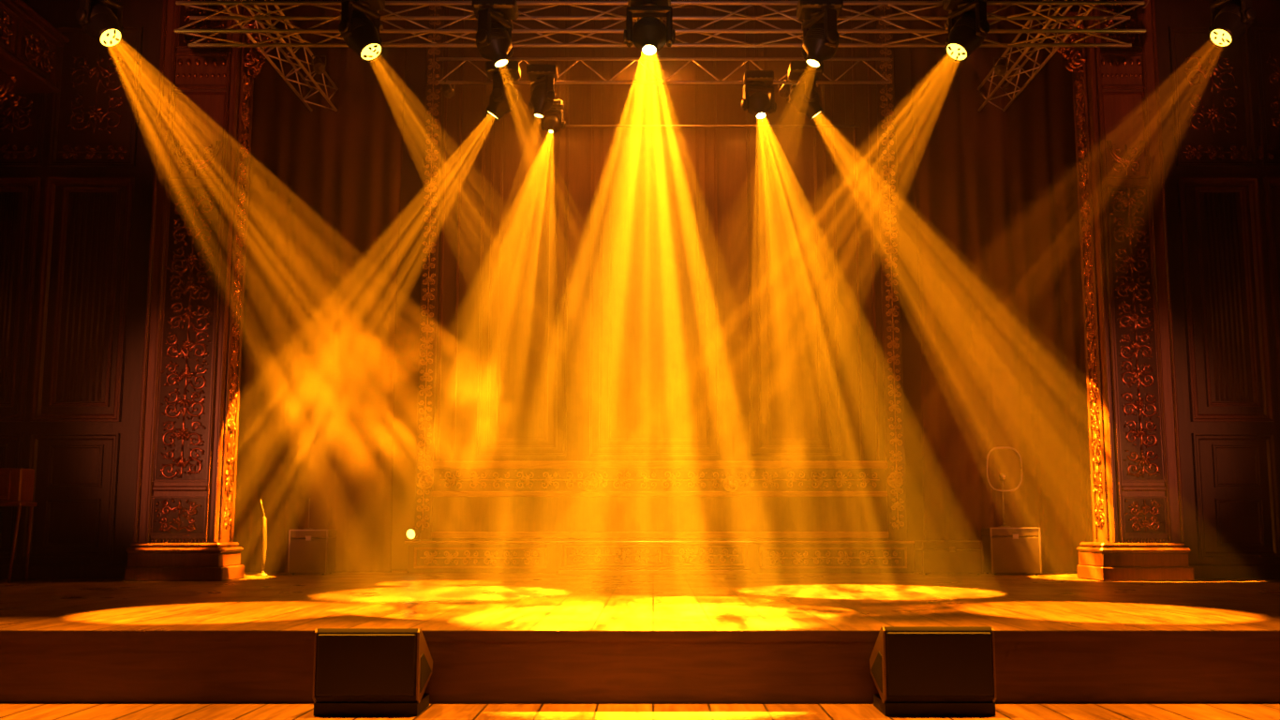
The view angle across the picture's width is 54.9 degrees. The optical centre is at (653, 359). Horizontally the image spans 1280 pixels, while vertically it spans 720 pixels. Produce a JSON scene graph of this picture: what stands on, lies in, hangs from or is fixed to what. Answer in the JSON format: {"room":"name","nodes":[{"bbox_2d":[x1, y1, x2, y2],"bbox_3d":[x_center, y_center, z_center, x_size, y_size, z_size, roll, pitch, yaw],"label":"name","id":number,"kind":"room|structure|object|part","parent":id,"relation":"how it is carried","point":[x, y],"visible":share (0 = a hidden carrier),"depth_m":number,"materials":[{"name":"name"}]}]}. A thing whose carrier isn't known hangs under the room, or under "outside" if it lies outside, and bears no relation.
{"room":"theater stage","nodes":[
{"label":"theater stage","id":0,"kind":"room"},
{"bbox_2d":[0,0,163,579],"bbox_3d":[-7.571,-3.006,8.266,2.741,10.470,21.600,0,-8,0],"label":"wall","id":1,"kind":"structure","parent":0,"point":[77,160],"depth_m":16.02,"materials":[{"name":"brown wood"}]},
{"bbox_3d":[-8.490,1.724,15.659,0.847,1.594,0.060,0,-8,0],"label":"dado panel","id":2,"kind":"part","parent":1,"relation":"part of","materials":[{"name":"brown wood"}]},
{"bbox_3d":[-8.460,-0.838,16.003,0.467,2.899,0.050,0,-8,0],"label":"panel moulding","id":3,"kind":"part","parent":1,"relation":"part of","materials":[{"name":"brown wood"}]},
{"bbox_3d":[-8.490,-0.806,15.989,0.847,3.219,0.070,0,-8,0],"label":"panel moulding","id":4,"kind":"part","parent":1,"relation":"part of","materials":[{"name":"brown wood"}]},
{"bbox_3d":[-8.490,-3.502,16.351,0.847,1.915,0.060,0,-8,0],"label":"panel moulding","id":5,"kind":"part","parent":1,"relation":"part of","materials":[{"name":"brown wood"}]},
{"bbox_2d":[0,0,69,107],"bbox_3d":[-8.245,-3.950,14.277,0.890,1.260,4.270,0,-8,0],"label":"balcony","id":6,"kind":"object","parent":1,"relation":"attached to","point":[28,42],"visible":1,"depth_m":15.63,"materials":[{"name":"brown wood"}]},
{"bbox_3d":[-7.930,-4.101,14.847,0.040,0.490,0.900,0,-8,0],"label":"panel moulding","id":7,"kind":"part","parent":6,"relation":"part of","materials":[{"name":"brown wood"}]},
{"bbox_3d":[-8.290,-3.851,14.264,0.800,0.060,4.270,0,-8,0],"label":"rail","id":8,"kind":"part","parent":6,"relation":"part of","materials":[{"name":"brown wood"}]},
{"bbox_3d":[-8.245,-4.515,14.352,0.890,0.120,4.270,0,-8,0],"label":"cornice","id":9,"kind":"part","parent":6,"relation":"part of","materials":[{"name":"brown wood"}]},
{"bbox_3d":[-7.930,-3.968,15.858,0.040,0.490,0.900,0,-8,0],"label":"panel moulding","id":10,"kind":"part","parent":6,"relation":"part of","materials":[{"name":"brown wood"}]},
{"bbox_3d":[-7.550,2.673,15.539,2.300,0.180,0.050,0,-8,0],"label":"skirting","id":11,"kind":"part","parent":1,"relation":"part of","materials":[{"name":"brown wood"}]},
{"bbox_3d":[-7.402,1.724,15.659,1.137,1.594,0.060,0,-8,0],"label":"dado panel","id":12,"kind":"part","parent":1,"relation":"part of","materials":[{"name":"brown wood"}]},
{"bbox_3d":[-7.402,-0.806,15.989,1.137,3.219,0.070,0,-8,0],"label":"panel moulding","id":13,"kind":"part","parent":1,"relation":"part of","materials":[{"name":"brown wood"}]},
{"bbox_3d":[-7.372,-0.838,16.003,0.757,2.899,0.050,0,-8,0],"label":"panel moulding","id":14,"kind":"part","parent":1,"relation":"part of","materials":[{"name":"brown wood"}]},
{"bbox_3d":[-7.402,-3.502,16.351,1.137,1.915,0.060,0,-8,0],"label":"panel moulding","id":15,"kind":"part","parent":1,"relation":"part of","materials":[{"name":"brown wood"}]},
{"bbox_2d":[0,570,1279,702],"bbox_3d":[0.000,2.696,13.238,17.400,0.470,10.445,0,-8,0],"label":"stage","id":16,"kind":"structure","parent":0,"point":[490,637],"depth_m":8.12,"materials":[{"name":"brown wood"}]},
{"bbox_2d":[0,467,36,582],"bbox_3d":[-7.838,1.991,14.867,0.574,1.358,0.430,0,-8,0],"label":"stool","id":17,"kind":"object","parent":16,"relation":"on","point":[16,483],"visible":1,"depth_m":14.78,"materials":[{"name":"brown wood"}]},
{"bbox_3d":[-7.871,1.495,14.756,0.320,0.344,0.030,0,-8,0],"label":"frame","id":18,"kind":"part","parent":17,"relation":"part of","materials":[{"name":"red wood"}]},
{"bbox_3d":[-7.610,2.188,14.673,0.042,0.916,0.109,-5,-9,36],"label":"leg","id":19,"kind":"part","parent":17,"relation":"part of","materials":[{"name":"red wood"}]},
{"bbox_3d":[-7.821,1.743,14.900,0.540,0.050,0.400,0,-8,0],"label":"seat","id":20,"kind":"part","parent":17,"relation":"part of","materials":[{"name":"red wood"}]},
{"bbox_3d":[-7.610,2.232,15.003,0.042,0.916,0.109,5,-9,-36],"label":"leg","id":21,"kind":"part","parent":17,"relation":"part of","materials":[{"name":"red wood"}]},
{"bbox_2d":[123,0,273,580],"bbox_3d":[-5.729,-2.187,16.031,1.422,9.944,0.830,0,-8,0],"label":"carved pillar","id":22,"kind":"structure","parent":16,"relation":"on","point":[186,485],"depth_m":15.58,"materials":[{"name":"brown wood"}]},
{"bbox_3d":[-5.863,1.917,15.185,0.574,0.435,0.073,0,-8,0],"label":"foot panel","id":23,"kind":"part","parent":22,"relation":"part of","materials":[{"name":"brown wood"}]},
{"bbox_3d":[-5.850,1.918,15.187,0.680,0.481,0.045,0,-8,0],"label":"panel frame","id":24,"kind":"part","parent":22,"relation":"part of","materials":[{"name":"brown wood"}]},
{"bbox_3d":[-5.850,1.588,15.231,0.680,0.060,0.055,0,-8,0],"label":"rail","id":25,"kind":"part","parent":22,"relation":"part of","materials":[{"name":"brown wood"}]},
{"bbox_3d":[-5.868,-0.354,15.484,0.607,3.703,0.077,0,-8,0],"label":"scroll panel","id":26,"kind":"part","parent":22,"relation":"part of","materials":[{"name":"brown wood"}]},
{"bbox_3d":[-5.850,-0.365,15.489,0.680,3.778,0.045,0,-8,0],"label":"panel frame","id":27,"kind":"part","parent":22,"relation":"part of","materials":[{"name":"brown wood"}]},
{"bbox_3d":[-5.850,-2.890,15.830,0.680,1.145,0.047,0,-8,0],"label":"arch panel","id":28,"kind":"part","parent":22,"relation":"part of","materials":[{"name":"brown wood"}]},
{"bbox_3d":[-5.850,-3.520,15.907,0.680,0.060,0.055,0,-8,0],"label":"rail","id":29,"kind":"part","parent":22,"relation":"part of","materials":[{"name":"brown wood"}]},
{"bbox_3d":[-5.850,-3.971,15.967,0.680,0.060,0.055,0,-8,0],"label":"rail","id":30,"kind":"part","parent":22,"relation":"part of","materials":[{"name":"brown wood"}]},
{"bbox_3d":[-5.850,-4.496,16.036,0.680,0.907,0.045,0,-8,0],"label":"panel frame","id":31,"kind":"part","parent":22,"relation":"part of","materials":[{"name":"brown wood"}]},
{"bbox_3d":[-5.855,-4.493,16.032,0.564,0.826,0.077,0,-8,0],"label":"crown panel","id":32,"kind":"part","parent":22,"relation":"part of","materials":[{"name":"brown wood"}]},
{"bbox_2d":[217,0,338,111],"bbox_3d":[-4.770,-4.026,15.916,0.400,0.358,3.913,0,-8,0],"label":"truss","id":33,"kind":"object","parent":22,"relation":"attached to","point":[257,7],"visible":0.84,"depth_m":16.23,"materials":[{"name":"metal"}]},
{"bbox_2d":[311,55,326,74],"bbox_3d":[-4.311,-3.793,15.836,0.162,0.253,0.246,6,-10,-39],"label":"can","id":34,"kind":"object","parent":33,"relation":"hanging from","point":[319,66],"visible":1,"depth_m":15.80,"materials":[{"name":"metal"}]},
{"bbox_2d":[253,499,271,575],"bbox_3d":[-5.282,2.406,16.729,0.220,1.021,0.220,0,-8,0],"label":"microphone stand","id":35,"kind":"object","parent":16,"relation":"on","point":[264,523],"visible":1,"depth_m":16.69,"materials":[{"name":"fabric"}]},
{"bbox_2d":[287,529,336,574],"bbox_3d":[-4.695,2.646,16.994,0.533,0.616,0.512,0,-8,0],"label":"equipment case","id":36,"kind":"object","parent":16,"relation":"on","point":[310,551],"visible":1,"depth_m":16.76,"materials":[{"name":"metal"}]},
{"bbox_2d":[304,498,312,528],"bbox_3d":[-4.756,2.125,17.018,0.120,0.420,0.120,0,-8,0],"label":"rod","id":37,"kind":"object","parent":36,"relation":"on","point":[309,498],"visible":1,"depth_m":17.01,"materials":[{"name":"metal"}]},
{"bbox_3d":[-4.756,2.125,17.018,0.015,0.420,0.016,0,-8,0],"label":"rod","id":38,"kind":"part","parent":37,"relation":"part of","materials":[{"name":"metal"}]},
{"bbox_3d":[-4.695,2.403,17.032,0.509,0.115,0.500,0,-8,0],"label":"lid","id":39,"kind":"part","parent":36,"relation":"part of","materials":[{"name":"brown wood"}]},
{"bbox_2d":[232,0,408,572],"bbox_3d":[-5.308,-1.736,18.141,3.230,9.595,0.136,0,-8,0],"label":"stage curtain","id":40,"kind":"object","parent":16,"relation":"on","point":[317,406],"visible":0.59,"depth_m":18.02,"materials":[{"name":"fabric"}]},
{"bbox_2d":[556,539,752,575],"bbox_3d":[0.020,2.726,17.004,2.660,0.460,0.670,0,-8,0],"label":"plinth","id":41,"kind":"object","parent":16,"relation":"on","point":[578,557],"visible":1,"depth_m":16.71,"materials":[{"name":"brown wood"}]},
{"bbox_3d":[0.020,2.900,16.986,2.620,0.110,0.660,0,-8,0],"label":"moulding","id":42,"kind":"part","parent":41,"relation":"part of","materials":[{"name":"brown wood"}]},
{"bbox_2d":[404,539,914,572],"bbox_3d":[0.105,2.844,17.856,7.230,0.450,1.030,0,-8,0],"label":"panels","id":43,"kind":"object","parent":16,"relation":"on","point":[424,556],"visible":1,"depth_m":17.37,"materials":[{"name":"brown wood"}]},
{"bbox_2d":[405,527,421,540],"bbox_3d":[-3.434,2.485,17.583,0.203,0.181,0.211,-3,-8,22],"label":"spotlight","id":44,"kind":"object","parent":43,"relation":"on","point":[411,533],"visible":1,"depth_m":17.52,"materials":[{"name":"metal"}]},
{"bbox_2d":[414,0,907,539],"bbox_3d":[0.111,-1.810,18.727,7.340,8.995,0.525,0,-8,0],"label":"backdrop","id":45,"kind":"structure","parent":43,"relation":"on","point":[625,333],"depth_m":18.52,"materials":[{"name":"brown wood"}]},
{"bbox_3d":[-1.953,-2.154,18.681,0.769,6.784,0.026,0,-8,0],"label":"panel moulding","id":46,"kind":"part","parent":45,"relation":"part of","materials":[{"name":"brown wood"}]},
{"bbox_3d":[-1.953,-2.155,18.675,1.049,7.004,0.038,0,-8,0],"label":"panel moulding","id":47,"kind":"part","parent":45,"relation":"part of","materials":[{"name":"brown wood"}]},
{"bbox_3d":[-1.953,-2.156,18.670,1.329,7.224,0.050,0,-8,0],"label":"panel moulding","id":48,"kind":"part","parent":45,"relation":"part of","materials":[{"name":"brown wood"}]},
{"bbox_3d":[0.014,-2.154,18.681,1.379,6.784,0.026,0,-8,0],"label":"panel moulding","id":49,"kind":"part","parent":45,"relation":"part of","materials":[{"name":"brown wood"}]},
{"bbox_3d":[0.014,-2.155,18.675,1.659,7.004,0.038,0,-8,0],"label":"panel moulding","id":50,"kind":"part","parent":45,"relation":"part of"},
{"bbox_3d":[0.014,-2.156,18.670,1.939,7.224,0.050,0,-8,0],"label":"panel moulding","id":51,"kind":"part","parent":45,"relation":"part of","materials":[{"name":"brown wood"}]},
{"bbox_3d":[0.097,2.559,18.030,6.703,0.095,0.120,0,-8,0],"label":"rail","id":52,"kind":"part","parent":45,"relation":"part of","materials":[{"name":"brown wood"}]},
{"bbox_3d":[0.097,1.970,18.108,6.703,0.082,0.120,0,-8,0],"label":"rail","id":53,"kind":"part","parent":45,"relation":"part of","materials":[{"name":"brown wood"}]},
{"bbox_3d":[0.097,1.545,18.154,6.703,0.110,0.140,0,-8,0],"label":"rail","id":54,"kind":"part","parent":45,"relation":"part of","materials":[{"name":"brown wood"}]},
{"bbox_3d":[2.105,-2.154,18.681,0.797,6.784,0.026,0,-8,0],"label":"panel moulding","id":55,"kind":"part","parent":45,"relation":"part of","materials":[{"name":"brown wood"}]},
{"bbox_3d":[2.105,-2.155,18.675,1.077,7.004,0.038,0,-8,0],"label":"panel moulding","id":56,"kind":"part","parent":45,"relation":"part of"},
{"bbox_3d":[2.105,-2.156,18.670,1.357,7.224,0.050,0,-8,0],"label":"panel moulding","id":57,"kind":"part","parent":45,"relation":"part of","materials":[{"name":"brown wood"}]},
{"bbox_2d":[914,539,983,574],"bbox_3d":[4.072,2.721,16.984,0.838,0.464,0.512,0,-8,0],"label":"equipment case","id":58,"kind":"object","parent":16,"relation":"on","point":[931,556],"visible":1,"depth_m":16.75,"materials":[{"name":"metal"}]},
{"bbox_3d":[4.072,2.553,17.012,0.814,0.115,0.500,0,-8,0],"label":"lid","id":59,"kind":"part","parent":58,"relation":"part of","materials":[{"name":"brown wood"}]},
{"bbox_2d":[907,0,1093,572],"bbox_3d":[5.381,-1.736,18.141,3.096,9.595,0.136,0,-8,0],"label":"stage curtain","id":60,"kind":"object","parent":16,"relation":"on","point":[1003,363],"visible":0.66,"depth_m":18.04,"materials":[{"name":"fabric"}]},
{"bbox_2d":[981,527,1041,574],"bbox_3d":[4.937,2.633,16.995,0.686,0.642,0.512,0,-8,0],"label":"equipment case","id":61,"kind":"object","parent":16,"relation":"on","point":[1005,550],"visible":0.98,"depth_m":16.76,"materials":[{"name":"metal"}]},
{"bbox_2d":[985,446,1022,526],"bbox_3d":[4.876,1.756,17.067,0.508,1.114,0.160,0,-8,0],"label":"stand","id":62,"kind":"object","parent":61,"relation":"on","point":[1003,476],"visible":1,"depth_m":17.06,"materials":[{"name":"metal"}]},
{"bbox_3d":[4.937,2.378,17.035,0.662,0.115,0.500,0,-8,0],"label":"lid","id":63,"kind":"part","parent":61,"relation":"part of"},
{"bbox_2d":[1051,0,1194,580],"bbox_3d":[5.942,-2.183,16.061,1.295,9.944,0.890,0,-8,0],"label":"carved pillar","id":64,"kind":"structure","parent":16,"relation":"on","point":[1135,459],"depth_m":15.59,"materials":[{"name":"brown wood"}]},
{"bbox_3d":[6.065,-4.483,16.030,0.479,0.836,0.077,0,-8,0],"label":"crown panel","id":65,"kind":"part","parent":64,"relation":"part of","materials":[{"name":"brown wood"}]},
{"bbox_3d":[6.065,-4.496,16.036,0.550,0.907,0.045,0,-8,0],"label":"panel frame","id":66,"kind":"part","parent":64,"relation":"part of","materials":[{"name":"brown wood"}]},
{"bbox_3d":[6.065,-3.971,15.967,0.550,0.060,0.055,0,-8,0],"label":"rail","id":67,"kind":"part","parent":64,"relation":"part of","materials":[{"name":"brown wood"}]},
{"bbox_3d":[6.065,-3.520,15.907,0.550,0.060,0.055,0,-8,0],"label":"rail","id":68,"kind":"part","parent":64,"relation":"part of","materials":[{"name":"brown wood"}]},
{"bbox_3d":[6.065,-2.890,15.830,0.550,1.145,0.047,0,-8,0],"label":"arch panel","id":69,"kind":"part","parent":64,"relation":"part of","materials":[{"name":"brown wood"}]},
{"bbox_3d":[6.070,-0.378,15.487,0.500,3.706,0.077,0,-8,0],"label":"scroll panel","id":70,"kind":"part","parent":64,"relation":"part of","materials":[{"name":"brown wood"}]},
{"bbox_3d":[6.065,-0.365,15.489,0.550,3.778,0.045,0,-8,0],"label":"panel frame","id":71,"kind":"part","parent":64,"relation":"part of","materials":[{"name":"brown wood"}]},
{"bbox_3d":[6.041,1.918,15.183,0.470,0.393,0.077,0,-8,0],"label":"foot panel","id":72,"kind":"part","parent":64,"relation":"part of","materials":[{"name":"brown wood"}]},
{"bbox_3d":[6.065,1.588,15.231,0.550,0.060,0.055,0,-8,0],"label":"rail","id":73,"kind":"part","parent":64,"relation":"part of","materials":[{"name":"brown wood"}]},
{"bbox_3d":[6.065,1.918,15.187,0.550,0.481,0.045,0,-8,0],"label":"panel frame","id":74,"kind":"part","parent":64,"relation":"part of","materials":[{"name":"brown wood"}]},
{"bbox_2d":[0,702,1279,719],"bbox_3d":[0.000,1.627,2.609,18.600,0.200,11.600,0,-8,0],"label":"floor","id":75,"kind":"structure","parent":0,"point":[7,710],"depth_m":7.70,"materials":[{"name":"brown wood"}]},
{"bbox_2d":[312,627,432,715],"bbox_3d":[-1.762,1.949,7.800,0.653,0.523,0.524,0,-8,0],"label":"speaker","id":76,"kind":"object","parent":75,"relation":"on","point":[357,671],"visible":1,"depth_m":7.55},
{"bbox_3d":[-2.079,1.915,7.811,0.012,0.453,0.510,0,-8,0],"label":"panel","id":77,"kind":"part","parent":76,"relation":"part of","materials":[{"name":"black wood"}]},
{"bbox_2d":[315,633,416,695],"bbox_3d":[-1.762,1.869,7.555,0.605,0.368,0.018,0,-8,0],"label":"grille","id":78,"kind":"object","parent":76,"relation":"attached to","point":[346,663],"depth_m":7.55,"materials":[{"name":"black fabric"}]},
{"bbox_3d":[-1.446,1.915,7.811,0.012,0.453,0.510,0,-8,0],"label":"panel","id":79,"kind":"part","parent":76,"relation":"part of","materials":[{"name":"black wood"}]},
{"bbox_2d":[869,625,997,715],"bbox_3d":[1.759,1.944,7.800,0.693,0.534,0.524,0,-8,0],"label":"speaker","id":80,"kind":"object","parent":75,"relation":"on","point":[915,670],"visible":1,"depth_m":7.55},
{"bbox_3d":[1.423,1.910,7.812,0.012,0.464,0.510,0,-8,0],"label":"panel","id":81,"kind":"part","parent":80,"relation":"part of","materials":[{"name":"black wood"}]},
{"bbox_2d":[886,631,993,695],"bbox_3d":[1.759,1.863,7.556,0.645,0.379,0.018,0,-8,0],"label":"grille","id":82,"kind":"object","parent":80,"relation":"attached to","point":[917,662],"depth_m":7.55,"materials":[{"name":"black fabric"}]},
{"bbox_3d":[2.096,1.910,7.812,0.012,0.464,0.510,0,-8,0],"label":"panel","id":83,"kind":"part","parent":80,"relation":"part of","materials":[{"name":"black wood"}]},
{"bbox_2d":[391,0,923,570],"bbox_3d":[0.000,-1.674,19.085,18.000,10.670,0.200,0,-8,0],"label":"trim","id":84,"kind":"structure","parent":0,"point":[409,286],"depth_m":18.90,"materials":[{"name":"wood"}]},
{"bbox_2d":[174,0,1146,46],"bbox_3d":[0.075,-3.706,13.604,10.561,0.362,0.444,0,-8,0],"label":"truss","id":85,"kind":"object","parent":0,"point":[1117,16],"visible":0.62,"depth_m":13.41,"materials":[{"name":"metal"}]},
{"bbox_2d":[338,0,385,61],"bbox_3d":[-3.061,-3.518,13.025,0.476,0.825,0.649,0,-8,0],"label":"light","id":86,"kind":"object","parent":85,"relation":"hanging from","point":[360,26],"visible":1,"depth_m":12.82,"materials":[{"name":"metal"}]},
{"bbox_2d":[471,0,518,68],"bbox_3d":[-1.672,-3.461,13.037,0.452,0.795,0.610,0,-8,0],"label":"light","id":87,"kind":"object","parent":85,"relation":"hanging from","point":[493,37],"visible":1,"depth_m":12.86,"materials":[{"name":"metal"}]},
{"bbox_2d":[623,0,675,56],"bbox_3d":[-0.039,-3.542,13.064,0.543,0.763,0.578,0,-8,0],"label":"light","id":88,"kind":"object","parent":85,"relation":"hanging from","point":[648,34],"visible":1,"depth_m":12.89,"materials":[{"name":"metal"}]},
{"bbox_2d":[796,0,843,68],"bbox_3d":[1.761,-3.460,13.037,0.452,0.795,0.610,0,-8,0],"label":"light","id":89,"kind":"object","parent":85,"relation":"hanging from","point":[821,37],"visible":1,"depth_m":12.86,"materials":[{"name":"metal"}]},
{"bbox_2d":[942,0,990,61],"bbox_3d":[3.289,-3.517,13.024,0.479,0.824,0.650,0,-8,0],"label":"light","id":90,"kind":"object","parent":85,"relation":"hanging from","point":[967,26],"visible":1,"depth_m":12.82,"materials":[{"name":"metal"}]},
{"bbox_2d":[786,78,818,104],"bbox_3d":[2.126,-3.916,17.273,0.436,0.665,1.168,0,-8,0],"label":"light","id":91,"kind":"object","parent":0,"point":[788,99],"visible":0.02,"depth_m":17.66,"materials":[{"name":"metal"}]},
{"bbox_2d":[438,57,890,84],"bbox_3d":[0.150,-3.912,16.658,6.112,0.372,0.044,0,-8,0],"label":"truss","id":92,"kind":"object","parent":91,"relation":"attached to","point":[464,59],"visible":0.8,"depth_m":16.66,"materials":[{"name":"metal"}]},
{"bbox_2d":[441,80,454,98],"bbox_3d":[-2.786,-3.711,16.780,0.178,0.264,0.351,3,-8,-19],"label":"can","id":93,"kind":"object","parent":92,"relation":"hanging from","point":[448,91],"visible":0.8,"depth_m":16.78,"materials":[{"name":"metal"}]},
{"bbox_2d":[485,60,520,119],"bbox_3d":[-1.967,-3.499,16.194,0.438,0.765,0.762,0,-8,0],"label":"light","id":94,"kind":"object","parent":92,"relation":"hanging from","point":[503,96],"visible":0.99,"depth_m":15.95,"materials":[{"name":"metal"}]},
{"bbox_2d":[526,64,557,119],"bbox_3d":[-1.453,-3.497,16.243,0.387,0.710,0.664,0,-8,0],"label":"light","id":95,"kind":"object","parent":92,"relation":"hanging from","point":[543,95],"visible":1,"depth_m":16.01,"materials":[{"name":"metal"}]},
{"bbox_2d":[740,70,776,119],"bbox_3d":[1.385,-3.451,16.283,0.480,0.654,0.572,0,-8,0],"label":"light","id":96,"kind":"object","parent":92,"relation":"hanging from","point":[758,103],"visible":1,"depth_m":16.06,"materials":[{"name":"metal"}]},
{"bbox_2d":[778,80,791,98],"bbox_3d":[1.787,-3.711,16.780,0.178,0.264,0.351,-3,-8,19],"label":"can","id":97,"kind":"object","parent":92,"relation":"hanging from","point":[784,91],"visible":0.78,"depth_m":16.78,"materials":[{"name":"metal"}]},
{"bbox_2d":[788,60,823,119],"bbox_3d":[1.999,-3.498,16.194,0.437,0.760,0.761,0,-8,0],"label":"light","id":98,"kind":"object","parent":92,"relation":"hanging from","point":[804,96],"visible":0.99,"depth_m":15.95,"materials":[{"name":"metal"}]},
{"bbox_2d":[977,0,1100,111],"bbox_3d":[4.900,-4.026,15.916,0.400,0.358,3.913,0,-8,0],"label":"truss","id":99,"kind":"object","parent":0,"point":[1018,72],"visible":0.84,"depth_m":16.19,"materials":[{"name":"metal"}]},
{"bbox_2d":[993,57,1008,75],"bbox_3d":[4.479,-3.768,15.833,0.162,0.253,0.246,-6,-10,39],"label":"can","id":100,"kind":"object","parent":99,"relation":"hanging from","point":[1000,69],"visible":1,"depth_m":15.79,"materials":[{"name":"metal"}]},
{"bbox_2d":[1154,0,1279,579],"bbox_3d":[7.625,-3.006,8.266,2.550,10.470,21.600,0,-8,0],"label":"wall","id":101,"kind":"structure","parent":0,"point":[1220,107],"depth_m":16.04,"materials":[{"name":"brown wood"}]},
{"bbox_3d":[7.426,-3.502,16.351,1.040,1.915,0.060,0,-8,0],"label":"panel moulding","id":102,"kind":"part","parent":101,"relation":"part of","materials":[{"name":"brown wood"}]},
{"bbox_3d":[7.426,-0.806,15.989,1.040,3.219,0.070,0,-8,0],"label":"panel moulding","id":103,"kind":"part","parent":101,"relation":"part of","materials":[{"name":"brown wood"}]},
{"bbox_3d":[7.456,-0.838,16.003,0.660,2.899,0.050,0,-8,0],"label":"panel moulding","id":104,"kind":"part","parent":101,"relation":"part of","materials":[{"name":"brown wood"}]},
{"bbox_3d":[7.625,2.673,15.539,2.150,0.180,0.050,0,-8,0],"label":"skirting","id":105,"kind":"part","parent":101,"relation":"part of","materials":[{"name":"brown wood"}]},
{"bbox_3d":[7.426,1.724,15.659,1.040,1.594,0.060,0,-8,0],"label":"dado panel","id":106,"kind":"part","parent":101,"relation":"part of","materials":[{"name":"brown wood"}]},
{"bbox_3d":[8.394,-3.502,16.351,0.702,1.915,0.060,0,-8,0],"label":"panel moulding","id":107,"kind":"part","parent":101,"relation":"part of","materials":[{"name":"brown wood"}]},
{"bbox_3d":[8.394,-0.806,15.989,0.702,3.219,0.070,0,-8,0],"label":"panel moulding","id":108,"kind":"part","parent":101,"relation":"part of","materials":[{"name":"brown wood"}]},
{"bbox_3d":[0.000,-8.282,9.066,18.000,0.200,21.800,0,-8,0],"label":"ceiling","id":109,"kind":"structure","parent":0,"visible":0},
{"bbox_2d":[563,0,859,127],"bbox_3d":[0.750,-5.166,18.135,4.500,3.597,0.036,0,-8,0],"label":"batten","id":110,"kind":"object","parent":109,"relation":"hanging from","point":[845,125],"visible":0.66,"depth_m":17.89,"materials":[{"name":"metal"}]},
{"bbox_2d":[537,98,565,133],"bbox_3d":[-1.412,-3.378,17.505,0.391,0.529,0.730,0,-8,0],"label":"light","id":111,"kind":"object","parent":110,"relation":"hanging from","point":[552,124],"visible":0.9,"depth_m":17.20,"materials":[{"name":"metal"}]},
{"bbox_3d":[-5.940,-5.889,13.792,1.400,3.303,0.048,0,-8,0],"label":"pipe","id":112,"kind":"object","parent":109,"relation":"hanging from","visible":0},
{"bbox_2d":[75,0,123,47],"bbox_3d":[-6.098,-3.826,13.594,0.498,0.810,0.480,2,-8,-17],"label":"light","id":113,"kind":"object","parent":112,"relation":"hanging from","point":[101,20],"visible":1,"depth_m":13.46,"materials":[{"name":"metal"}]},
{"bbox_3d":[6.217,-5.889,13.792,1.400,3.303,0.048,0,-8,0],"label":"pipe","id":114,"kind":"object","parent":109,"relation":"hanging from","visible":0},
{"bbox_2d":[1208,0,1256,47],"bbox_3d":[6.381,-3.827,13.586,0.503,0.810,0.480,-3,-8,20],"label":"light","id":115,"kind":"object","parent":114,"relation":"hanging from","point":[1230,20],"visible":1,"depth_m":13.45,"materials":[{"name":"metal"}]}
]}

